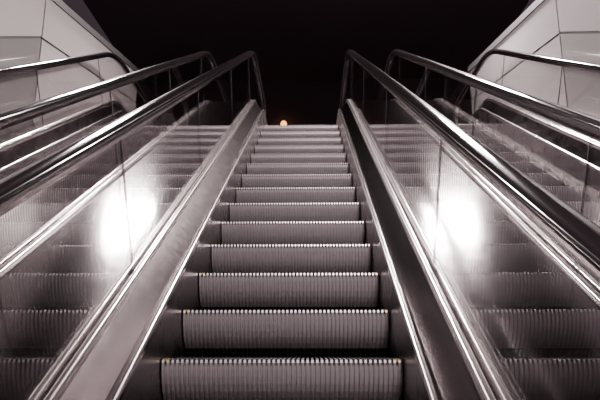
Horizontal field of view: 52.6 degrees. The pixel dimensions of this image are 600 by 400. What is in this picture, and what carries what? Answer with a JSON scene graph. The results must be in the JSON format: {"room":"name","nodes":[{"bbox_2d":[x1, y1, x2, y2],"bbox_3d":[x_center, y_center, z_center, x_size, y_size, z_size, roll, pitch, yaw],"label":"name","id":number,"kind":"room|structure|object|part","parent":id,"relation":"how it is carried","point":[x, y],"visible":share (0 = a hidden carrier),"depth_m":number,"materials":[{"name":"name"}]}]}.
{"room":"escalator","nodes":[
{"label":"escalator","id":0,"kind":"room"},
{"bbox_2d":[135,79,471,125],"bbox_3d":[0.339,1.231,26.741,16.000,14.000,0.200,0,-13,1],"label":"wall","id":1,"kind":"structure","parent":0,"point":[295,102],"depth_m":28.04,"materials":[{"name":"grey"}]},
{"bbox_2d":[83,0,528,80],"bbox_3d":[0.041,-9.638,11.754,16.000,0.200,34.400,0,-13,1],"label":"ceiling","id":2,"kind":"structure","parent":0,"point":[289,39],"depth_m":23.84,"materials":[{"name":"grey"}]},
{"bbox_3d":[-0.215,0.761,-5.781,12.000,0.140,5.100,0,-13,1],"label":"floor","id":3,"kind":"structure","parent":0,"visible":0},
{"bbox_2d":[0,36,134,101],"bbox_3d":[-3.008,-0.251,3.455,0.130,7.090,12.900,0,-13,1],"label":"backing","id":4,"kind":"object","parent":3,"relation":"on","point":[1,37],"depth_m":6.58,"materials":[{"name":"black"}]},
{"bbox_2d":[0,38,40,135],"bbox_3d":[-2.907,-0.650,5.091,0.020,2.988,2.672,0,-13,1],"label":"panel","id":5,"kind":"object","parent":4,"relation":"attached to","point":[16,90],"visible":0.6,"depth_m":6.19,"materials":[{"name":"grey"}]},
{"bbox_2d":[0,0,44,35],"bbox_3d":[-2.907,-1.670,5.334,0.020,1.958,2.672,0,-13,1],"label":"panel","id":6,"kind":"object","parent":4,"relation":"attached to","point":[17,17],"visible":1,"depth_m":6.28,"materials":[{"name":"grey"}]},
{"bbox_2d":[32,40,135,123],"bbox_3d":[-2.852,-1.028,8.418,0.020,2.149,3.572,0,-13,1],"label":"panel","id":7,"kind":"object","parent":4,"relation":"attached to","point":[53,81],"visible":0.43,"depth_m":7.35,"materials":[{"name":"grey"}]},
{"bbox_2d":[41,0,136,101],"bbox_3d":[-2.852,-1.997,8.649,0.020,1.226,3.572,0,-13,1],"label":"panel","id":8,"kind":"object","parent":4,"relation":"attached to","point":[59,29],"visible":0.75,"depth_m":7.76,"materials":[{"name":"grey"}]},
{"bbox_2d":[51,0,138,71],"bbox_3d":[-2.960,-2.400,5.611,0.170,2.030,9.700,0,-13,1],"label":"cap","id":9,"kind":"object","parent":4,"relation":"attached to","point":[59,3],"visible":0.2,"depth_m":8.28,"materials":[{"name":"black metal"}]},
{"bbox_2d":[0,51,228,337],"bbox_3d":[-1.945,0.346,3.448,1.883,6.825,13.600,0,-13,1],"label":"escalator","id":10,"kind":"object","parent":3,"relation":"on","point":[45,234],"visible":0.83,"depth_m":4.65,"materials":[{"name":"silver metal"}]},
{"bbox_3d":[-2.456,0.190,3.546,0.032,4.954,12.700,0,-13,1],"label":"skirt trim","id":11,"kind":"part","parent":10,"relation":"part of","materials":[{"name":"silver metal"}]},
{"bbox_3d":[-2.589,-0.253,3.654,0.082,5.565,12.145,0,-13,1],"label":"handrail","id":12,"kind":"part","parent":10,"relation":"part of","materials":[{"name":"black rubber"}]},
{"bbox_3d":[-1.300,-0.258,3.632,0.082,5.565,12.145,0,-13,1],"label":"handrail","id":13,"kind":"part","parent":10,"relation":"part of","materials":[{"name":"black rubber"}]},
{"bbox_2d":[0,50,599,399],"bbox_3d":[-0.061,0.338,3.416,1.883,6.825,13.600,0,-13,1],"label":"escalator","id":14,"kind":"object","parent":3,"relation":"on","point":[263,261],"visible":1,"depth_m":2.88,"materials":[{"name":"silver metal"}]},
{"bbox_3d":[-0.705,-0.260,3.622,0.082,5.565,12.145,0,-13,1],"label":"handrail","id":15,"kind":"part","parent":14,"relation":"part of","materials":[{"name":"black rubber"}]},
{"bbox_3d":[-0.572,0.182,3.514,0.032,4.954,12.700,0,-13,1],"label":"skirt trim","id":16,"kind":"part","parent":14,"relation":"part of","materials":[{"name":"silver metal"}]},
{"bbox_3d":[-0.705,-0.195,3.606,0.010,5.570,12.023,0,-13,1],"label":"glass","id":17,"kind":"part","parent":14,"relation":"part of","materials":[{"name":"clear glass"}]},
{"bbox_3d":[0.585,-0.200,3.584,0.010,5.570,12.023,0,-13,1],"label":"glass","id":18,"kind":"part","parent":14,"relation":"part of","materials":[{"name":"clear glass"}]},
{"bbox_3d":[0.452,0.178,3.497,0.032,4.954,12.700,0,-13,1],"label":"skirt trim","id":19,"kind":"part","parent":14,"relation":"part of","materials":[{"name":"silver metal"}]},
{"bbox_3d":[0.585,-0.266,3.600,0.082,5.565,12.145,0,-13,1],"label":"handrail","id":20,"kind":"part","parent":14,"relation":"part of","materials":[{"name":"black rubber"}]},
{"bbox_2d":[384,49,599,396],"bbox_3d":[1.824,0.331,3.384,1.883,6.825,13.600,0,-13,1],"label":"escalator","id":21,"kind":"object","parent":3,"relation":"on","point":[556,145],"visible":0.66,"depth_m":3.86,"materials":[{"name":"silver metal"}]},
{"bbox_3d":[1.180,-0.268,3.590,0.082,5.565,12.145,0,-13,1],"label":"handrail","id":22,"kind":"part","parent":21,"relation":"part of","materials":[{"name":"black rubber"}]},
{"bbox_3d":[2.470,-0.273,3.568,0.082,5.565,12.145,0,-13,1],"label":"handrail","id":23,"kind":"part","parent":21,"relation":"part of","materials":[{"name":"black rubber"}]},
{"bbox_3d":[2.337,0.171,3.465,0.032,4.954,12.700,0,-13,1],"label":"skirt trim","id":24,"kind":"part","parent":21,"relation":"part of","materials":[{"name":"silver metal"}]},
{"bbox_2d":[472,31,599,99],"bbox_3d":[2.881,-0.275,3.355,0.130,7.090,12.900,0,-13,1],"label":"backing","id":25,"kind":"object","parent":3,"relation":"on","point":[564,32],"depth_m":6.42,"materials":[{"name":"black"}]},
{"bbox_2d":[468,0,544,71],"bbox_3d":[2.889,-2.424,5.512,0.170,2.030,9.700,0,-13,1],"label":"cap","id":26,"kind":"object","parent":25,"relation":"attached to","point":[536,3],"visible":0.4,"depth_m":8.22,"materials":[{"name":"grey metal"}]},
{"bbox_2d":[469,0,560,98],"bbox_3d":[2.888,-2.020,8.552,0.020,1.226,3.572,0,-13,1],"label":"panel","id":27,"kind":"object","parent":25,"relation":"attached to","point":[541,26],"visible":0.83,"depth_m":7.71,"materials":[{"name":"grey"}]},
{"bbox_2d":[471,35,567,114],"bbox_3d":[2.888,-1.052,8.321,0.020,2.149,3.572,0,-13,1],"label":"panel","id":28,"kind":"object","parent":25,"relation":"attached to","point":[538,79],"visible":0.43,"depth_m":7.21,"materials":[{"name":"grey"}]},
{"bbox_2d":[557,0,599,31],"bbox_3d":[2.833,-1.694,5.236,0.020,1.958,2.672,0,-13,1],"label":"panel","id":29,"kind":"object","parent":25,"relation":"attached to","point":[573,15],"visible":1,"depth_m":6.16,"materials":[{"name":"grey"}]},
{"bbox_2d":[560,34,599,117],"bbox_3d":[2.833,-0.673,4.993,0.020,2.988,2.672,0,-13,1],"label":"panel","id":30,"kind":"object","parent":25,"relation":"attached to","point":[582,87],"visible":0.6,"depth_m":6.10,"materials":[{"name":"grey"}]}
]}

